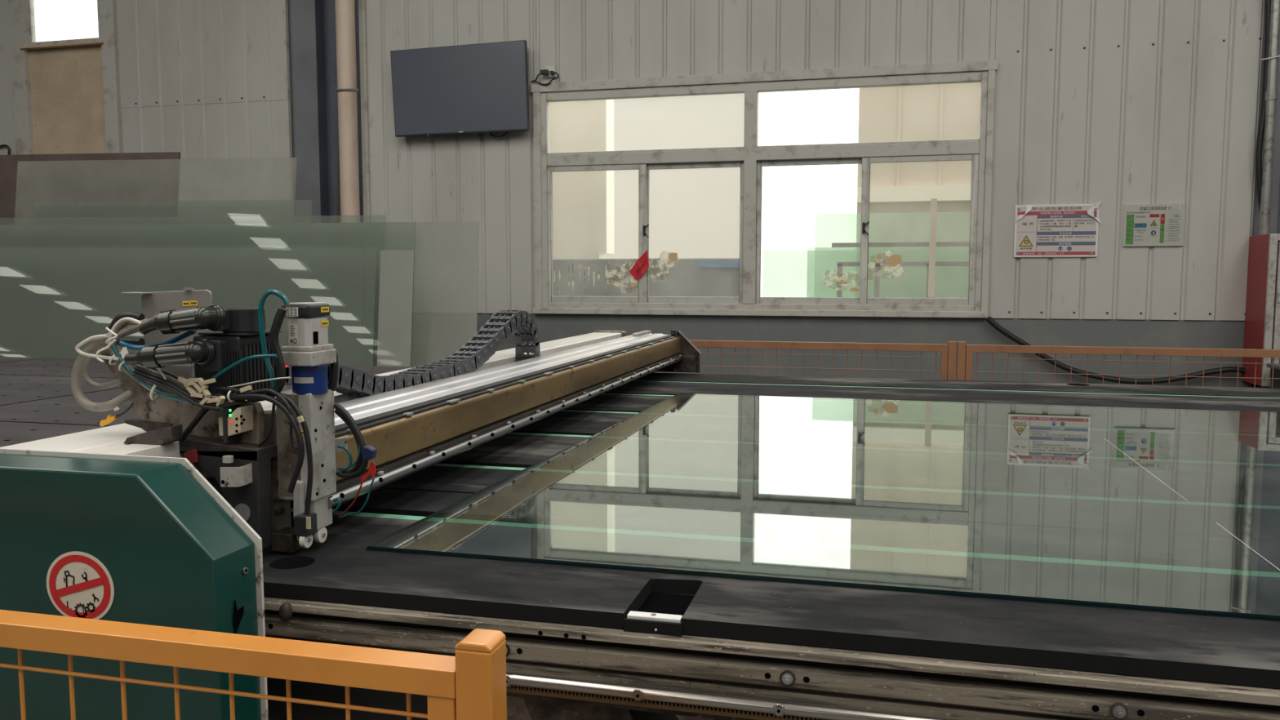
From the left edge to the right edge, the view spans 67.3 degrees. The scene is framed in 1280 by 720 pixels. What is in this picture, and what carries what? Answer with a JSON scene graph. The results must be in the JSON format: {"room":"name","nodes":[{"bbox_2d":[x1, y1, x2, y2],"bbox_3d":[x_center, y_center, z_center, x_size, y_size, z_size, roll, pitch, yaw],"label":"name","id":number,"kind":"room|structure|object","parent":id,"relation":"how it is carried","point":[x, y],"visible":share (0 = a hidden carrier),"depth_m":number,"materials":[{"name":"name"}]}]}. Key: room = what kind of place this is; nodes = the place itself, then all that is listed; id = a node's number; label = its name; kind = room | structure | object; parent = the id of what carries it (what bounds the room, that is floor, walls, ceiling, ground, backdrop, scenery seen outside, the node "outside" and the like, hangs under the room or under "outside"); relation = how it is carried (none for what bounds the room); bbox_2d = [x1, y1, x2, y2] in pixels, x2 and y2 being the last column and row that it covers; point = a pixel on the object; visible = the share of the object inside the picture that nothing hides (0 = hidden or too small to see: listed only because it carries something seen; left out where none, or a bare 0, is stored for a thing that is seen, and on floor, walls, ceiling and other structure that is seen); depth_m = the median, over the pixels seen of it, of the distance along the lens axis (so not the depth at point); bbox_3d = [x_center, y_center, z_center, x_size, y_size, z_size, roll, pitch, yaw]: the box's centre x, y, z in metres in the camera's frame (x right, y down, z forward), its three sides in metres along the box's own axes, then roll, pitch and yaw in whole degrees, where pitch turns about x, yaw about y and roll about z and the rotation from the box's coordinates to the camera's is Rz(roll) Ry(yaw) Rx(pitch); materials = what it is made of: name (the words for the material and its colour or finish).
{"room":"factory floor","nodes":[
{"label":"factory floor","id":0,"kind":"room"},
{"bbox_2d":[268,715,307,719],"bbox_3d":[-11.664,2.318,-9.414,50.000,0.100,43.770,1,5,14],"label":"floor","id":1,"kind":"structure","parent":0,"point":[270,717],"depth_m":3.17,"materials":[{"name":"concrete"}]},
{"bbox_2d":[0,609,506,719],"bbox_3d":[-1.004,0.820,1.382,1.820,1.029,0.150,1,5,14],"label":"fence","id":2,"kind":"object","parent":1,"relation":"on","point":[470,684],"visible":1,"depth_m":1.19,"materials":[{"name":"orange paint"}]},
{"bbox_2d":[288,0,364,222],"bbox_3d":[-3.333,-3.197,10.411,0.900,7.480,0.190,1,5,14],"label":"steel column","id":3,"kind":"structure","parent":1,"relation":"on","point":[312,23],"depth_m":10.46,"materials":[{"name":"grey metal"}]},
{"bbox_2d":[336,133,341,222],"bbox_3d":[-3.288,-1.060,10.548,0.237,3.204,0.095,-5,7,-43],"label":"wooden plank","id":4,"kind":"object","parent":1,"relation":"on","point":[338,209],"visible":0.02,"depth_m":10.51,"materials":[{"name":"brown wood"}]},
{"bbox_2d":[334,0,359,222],"bbox_3d":[-3.062,-3.164,10.031,0.234,7.480,0.232,1,5,14],"label":"downpipe","id":5,"kind":"object","parent":1,"relation":"on","point":[346,90],"visible":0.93,"depth_m":10.01,"materials":[{"name":"beige plastic"}]},
{"bbox_2d":[0,329,701,719],"bbox_3d":[-0.646,0.555,3.756,1.059,1.148,4.302,1,5,14],"label":"machine","id":6,"kind":"object","parent":1,"relation":"on","point":[94,525],"visible":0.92,"depth_m":1.61,"materials":[{"name":"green metal"}]},
{"bbox_2d":[284,310,540,396],"bbox_3d":[-0.670,-0.005,3.110,0.096,0.266,1.830,1,5,14],"label":"chain","id":7,"kind":"object","parent":6,"relation":"on","point":[351,381],"visible":0.76,"depth_m":3.30,"materials":[{"name":"plastic"}]},
{"bbox_2d":[0,356,1279,719],"bbox_3d":[-1.212,0.668,3.893,10.600,0.901,3.932,1,5,14],"label":"table","id":8,"kind":"object","parent":1,"relation":"on","point":[583,643],"visible":0.49,"depth_m":1.77,"materials":[{"name":"black metal"}]},
{"bbox_2d":[71,288,377,552],"bbox_3d":[-0.849,0.126,1.932,0.606,0.538,0.228,1,5,14],"label":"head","id":9,"kind":"object","parent":8,"relation":"on","point":[260,460],"visible":0.99,"depth_m":1.89},
{"bbox_2d":[286,310,296,315],"bbox_3d":[-0.677,-0.094,1.869,0.021,0.016,0.001,1,5,14],"label":"print","id":10,"kind":"object","parent":9,"relation":"attached to","point":[289,313],"depth_m":1.87,"materials":[{"name":"white"}]},
{"bbox_2d":[290,328,297,343],"bbox_3d":[-0.675,-0.050,1.876,0.014,0.035,0.002,1,5,14],"label":"print","id":11,"kind":"object","parent":9,"relation":"on","point":[293,331],"depth_m":1.88,"materials":[{"name":"black"}]},
{"bbox_2d":[506,644,510,657],"bbox_3d":[-0.229,0.487,1.616,0.025,0.025,0.004,1,5,14],"label":"washer","id":12,"kind":"object","parent":8,"relation":"in","point":[508,646],"depth_m":1.61,"materials":[{"name":"metal"}]},
{"bbox_2d":[779,670,795,686],"bbox_3d":[0.231,0.497,1.502,0.025,0.025,0.004,1,5,14],"label":"bolt","id":13,"kind":"object","parent":8,"relation":"in","point":[789,675],"depth_m":1.50,"materials":[{"name":"metal"}]},
{"bbox_2d":[365,478,1279,621],"bbox_3d":[1.559,0.310,2.771,3.697,0.004,2.680,1,5,14],"label":"sheet","id":14,"kind":"object","parent":8,"relation":"on","point":[366,548],"visible":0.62,"depth_m":1.72,"materials":[{"name":"teal"}]},
{"bbox_2d":[367,393,1279,618],"bbox_3d":[1.563,0.305,2.768,3.697,0.005,2.680,1,5,14],"label":"sheet","id":15,"kind":"object","parent":14,"relation":"on","point":[1222,460],"visible":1,"depth_m":3.00,"materials":[{"name":"teal"}]},
{"bbox_2d":[1109,702,1128,719],"bbox_3d":[0.690,0.507,1.388,0.025,0.025,0.004,1,5,14],"label":"bolt","id":16,"kind":"object","parent":8,"relation":"in","point":[1116,708],"depth_m":1.39,"materials":[{"name":"metal"}]},
{"bbox_2d":[654,339,956,380],"bbox_3d":[0.935,0.377,6.440,2.225,1.042,0.048,1,5,14],"label":"fence","id":17,"kind":"object","parent":1,"relation":"on","point":[948,360],"visible":0.25,"depth_m":6.28,"materials":[{"name":"orange paint"}]},
{"bbox_2d":[955,341,1279,387],"bbox_3d":[3.389,0.429,5.830,2.817,1.042,0.048,1,5,14],"label":"fence","id":18,"kind":"object","parent":1,"relation":"on","point":[964,369],"visible":0.38,"depth_m":5.91,"materials":[{"name":"orange paint"}]},
{"bbox_2d":[1241,233,1279,387],"bbox_3d":[5.620,-0.139,8.009,0.900,1.800,0.492,1,5,14],"label":"tall cabinet","id":19,"kind":"object","parent":1,"relation":"on","point":[1262,314],"visible":0.76,"depth_m":7.96,"materials":[{"name":"red painted steel"},{"name":"brushed aluminium"},{"name":"glass"}]},
{"bbox_2d":[986,315,1257,387],"bbox_3d":[4.255,0.027,8.558,2.256,0.815,0.051,1,5,14],"label":"cable","id":20,"kind":"object","parent":19,"relation":"attached to","point":[1068,368],"visible":0.8,"depth_m":8.56,"materials":[{"name":"black plastic"}]},
{"bbox_2d":[1258,0,1279,235],"bbox_3d":[5.299,-3.882,7.939,0.099,5.670,0.090,1,5,14],"label":"conduit pipe","id":21,"kind":"object","parent":19,"relation":"on","point":[1271,94],"visible":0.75,"depth_m":8.07,"materials":[{"name":"grey metal"}]},
{"bbox_2d":[1261,55,1279,60],"bbox_3d":[5.267,-2.521,8.020,0.152,0.036,0.017,1,5,14],"label":"wire","id":22,"kind":"object","parent":21,"relation":"attached to","point":[1277,55],"visible":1,"depth_m":8.02,"materials":[{"name":"white"}]},
{"bbox_2d":[1252,0,1279,235],"bbox_3d":[5.628,-3.005,8.186,0.650,7.480,0.190,1,5,14],"label":"steel column","id":23,"kind":"structure","parent":1,"relation":"on","point":[1274,225],"depth_m":8.26,"materials":[{"name":"grey metal"}]},
{"bbox_2d":[1266,364,1279,387],"bbox_3d":[5.336,0.429,7.536,0.620,0.750,0.520,1,5,14],"label":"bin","id":24,"kind":"object","parent":1,"relation":"on","point":[1276,382],"visible":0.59,"depth_m":7.70,"materials":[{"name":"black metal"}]},
{"bbox_3d":[-4.311,0.364,9.024,4.620,0.625,2.500,1,5,14],"label":"storage rack","id":25,"kind":"object","parent":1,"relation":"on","visible":0},
{"bbox_2d":[0,151,180,225],"bbox_3d":[-5.461,-0.762,9.274,2.069,2.464,0.388,1,5,7],"label":"board","id":26,"kind":"object","parent":25,"relation":"on","point":[116,188],"visible":0.33,"depth_m":9.30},
{"bbox_2d":[13,157,297,224],"bbox_3d":[-4.540,-0.679,8.900,2.761,2.363,0.359,1,5,6],"label":"sheet","id":27,"kind":"object","parent":25,"relation":"on","point":[46,209],"visible":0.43,"depth_m":9.04,"materials":[{"name":"grey"}]},
{"bbox_2d":[31,200,311,221],"bbox_3d":[-4.351,-0.474,8.818,2.728,1.969,0.300,1,5,6],"label":"sheet","id":28,"kind":"object","parent":25,"relation":"on","point":[241,200],"visible":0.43,"depth_m":8.89,"materials":[{"name":"grey"}]},
{"bbox_2d":[48,244,364,351],"bbox_3d":[-4.990,-0.254,8.698,5.130,1.551,0.238,1,5,6],"label":"sheet","id":29,"kind":"object","parent":25,"relation":"on","point":[276,245],"visible":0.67,"depth_m":8.54,"materials":[{"name":"grey"}]},
{"bbox_2d":[0,222,415,366],"bbox_3d":[-4.761,-0.354,8.700,5.570,1.750,0.267,1,5,6],"label":"sheet","id":30,"kind":"object","parent":25,"relation":"on","point":[384,222],"visible":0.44,"depth_m":8.48,"materials":[{"name":"teal"}]},
{"bbox_2d":[49,215,385,250],"bbox_3d":[-4.898,-0.398,8.807,5.246,1.820,0.278,1,5,6],"label":"sheet","id":31,"kind":"object","parent":25,"relation":"on","point":[286,215],"visible":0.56,"depth_m":8.79,"materials":[{"name":"grey"}]},
{"bbox_2d":[0,222,479,366],"bbox_3d":[-4.468,-0.365,8.790,6.100,1.756,0.268,1,5,6],"label":"sheet","id":32,"kind":"object","parent":25,"relation":"on","point":[53,300],"visible":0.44,"depth_m":8.73,"materials":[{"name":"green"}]},
{"bbox_2d":[158,247,376,365],"bbox_3d":[-4.933,-0.227,8.522,5.329,1.528,0.234,1,5,6],"label":"sheet","id":33,"kind":"object","parent":25,"relation":"on","point":[158,247],"visible":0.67,"depth_m":8.47,"materials":[{"name":"grey"}]},
{"bbox_2d":[377,249,413,366],"bbox_3d":[-2.067,-0.175,8.102,0.292,1.496,0.229,1,5,6],"label":"sheet","id":34,"kind":"object","parent":25,"relation":"on","point":[397,267],"visible":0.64,"depth_m":8.12,"materials":[{"name":"grey"}]},
{"bbox_2d":[0,0,1271,387],"bbox_3d":[-6.433,-3.271,11.163,50.000,7.500,0.305,1,5,14],"label":"wall","id":35,"kind":"structure","parent":0,"point":[1116,104],"depth_m":9.07,"materials":[{"name":"metal"}]},
{"bbox_2d":[0,144,9,155],"bbox_3d":[-7.528,-2.462,11.333,0.256,0.150,0.023,1,5,14],"label":"wire hook","id":36,"kind":"object","parent":35,"relation":"attached to","point":[1,145],"visible":0.89,"depth_m":11.30,"materials":[{"name":"black metal"}]},
{"bbox_2d":[7,0,34,155],"bbox_3d":[-7.205,-3.808,11.162,0.200,6.430,0.070,1,5,14],"label":"trim","id":37,"kind":"structure","parent":35,"relation":"attached to","point":[20,58],"depth_m":11.18,"materials":[{"name":"white metal"}]},
{"bbox_2d":[19,0,103,49],"bbox_3d":[-6.597,-4.345,10.948,1.140,1.525,0.100,1,5,14],"label":"window","id":38,"kind":"structure","parent":35,"relation":"in","point":[30,42],"depth_m":11.07,"materials":[{"name":"white metal"}]},
{"bbox_2d":[98,0,123,153],"bbox_3d":[-5.992,-3.782,10.861,0.180,6.430,0.070,1,5,14],"label":"trim","id":39,"kind":"structure","parent":35,"relation":"attached to","point":[108,8],"depth_m":10.88,"materials":[{"name":"white metal"}]},
{"bbox_2d":[282,0,294,222],"bbox_3d":[-3.806,-3.736,10.328,0.030,6.430,0.050,1,5,14],"label":"trim","id":40,"kind":"structure","parent":35,"relation":"attached to","point":[285,2],"depth_m":10.40,"materials":[{"name":"white metal"}]},
{"bbox_2d":[358,0,371,222],"bbox_3d":[-2.910,-3.717,10.100,0.070,6.430,0.060,1,5,14],"label":"trim","id":41,"kind":"structure","parent":35,"relation":"attached to","point":[362,3],"depth_m":10.17,"materials":[{"name":"white metal"}]},
{"bbox_2d":[390,40,529,140],"bbox_3d":[-1.828,-2.725,9.838,1.500,0.953,0.159,1,5,14],"label":"television","id":42,"kind":"object","parent":35,"relation":"attached to","point":[479,88],"visible":1,"depth_m":9.75,"materials":[{"name":"grey plastic"}]},
{"bbox_2d":[530,66,559,84],"bbox_3d":[-0.950,-2.848,9.638,0.302,0.193,0.090,1,5,14],"label":"wall socket","id":43,"kind":"object","parent":35,"relation":"attached to","point":[549,71],"visible":1,"depth_m":9.62,"materials":[{"name":"white plastic"}]},
{"bbox_2d":[530,59,998,318],"bbox_3d":[1.065,-1.587,9.294,4.440,2.315,0.111,1,5,14],"label":"window","id":44,"kind":"structure","parent":35,"relation":"in","point":[751,157],"depth_m":9.24,"materials":[{"name":"grey metal"}]},
{"bbox_2d":[629,250,648,280],"bbox_3d":[-0.011,-0.941,9.572,0.205,0.310,0.021,1,5,14],"label":"paper strip","id":45,"kind":"object","parent":44,"relation":"hanging from","point":[642,264],"visible":1,"depth_m":9.57,"materials":[{"name":"red paper"}]},
{"bbox_2d":[667,253,677,262],"bbox_3d":[0.328,-1.020,9.551,0.100,0.090,0.001,1,5,14],"label":"paper scrap","id":46,"kind":"object","parent":44,"relation":"attached to","point":[673,257],"visible":1,"depth_m":9.55,"materials":[{"name":"brown paper"}]},
{"bbox_2d":[884,254,901,266],"bbox_3d":[2.369,-0.930,9.011,0.155,0.115,0.001,1,5,14],"label":"paper scrap","id":47,"kind":"object","parent":44,"relation":"attached to","point":[893,260],"visible":1,"depth_m":9.01,"materials":[{"name":"brown paper"}]},
{"bbox_2d":[1013,201,1101,257],"bbox_3d":[3.741,-1.171,8.637,0.741,0.488,0.040,1,5,14],"label":"board","id":48,"kind":"object","parent":35,"relation":"attached to","point":[1054,230],"visible":1,"depth_m":8.64,"materials":[{"name":"white"}]},
{"bbox_2d":[1122,203,1185,246],"bbox_3d":[4.514,-1.184,8.448,0.493,0.369,0.028,1,5,14],"label":"card","id":49,"kind":"object","parent":35,"relation":"attached to","point":[1144,224],"visible":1,"depth_m":8.44,"materials":[{"name":"white"}]},
{"bbox_2d":[1255,0,1271,213],"bbox_3d":[5.286,-3.887,7.972,0.138,5.625,0.047,1,5,14],"label":"cable","id":50,"kind":"object","parent":35,"relation":"attached to","point":[1260,140],"visible":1,"depth_m":8.12,"materials":[{"name":"black plastic"}]},
{"label":"outside","id":51,"kind":"structure","parent":0,"visible":0},
{"bbox_3d":[3.598,-1.502,35.098,70.000,0.100,50.150,1,5,14],"label":"ground","id":52,"kind":"structure","parent":51,"visible":0},
{"bbox_2d":[549,99,613,258],"bbox_3d":[-5.415,-2.198,14.717,10.305,4.750,0.400,1,5,14],"label":"building","id":53,"kind":"structure","parent":52,"relation":"on","point":[583,202],"depth_m":13.45,"materials":[{"name":"white"}]},
{"bbox_2d":[552,257,739,297],"bbox_3d":[0.188,-0.486,12.687,2.671,1.687,0.900,1,5,14],"label":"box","id":54,"kind":"object","parent":52,"relation":"on","point":[688,277],"visible":0.19,"depth_m":12.28,"materials":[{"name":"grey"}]},
{"bbox_2d":[604,92,759,258],"bbox_3d":[0.473,-3.330,19.404,3.786,6.200,0.300,1,5,14],"label":"wall","id":55,"kind":"structure","parent":52,"relation":"on","point":[694,212],"depth_m":19.14,"materials":[{"name":"beige"}]},
{"bbox_2d":[762,198,969,297],"bbox_3d":[3.826,-0.722,11.608,4.800,2.343,1.445,1,5,14],"label":"glass rack","id":56,"kind":"object","parent":52,"relation":"on","point":[944,273],"visible":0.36,"depth_m":12.24,"materials":[{"name":"glass"}]},
{"bbox_2d":[857,82,980,297],"bbox_3d":[12.941,-1.966,11.152,20.344,4.900,0.450,1,5,14],"label":"building","id":57,"kind":"structure","parent":52,"relation":"on","point":[936,112],"depth_m":13.25,"materials":[{"name":"beige"}]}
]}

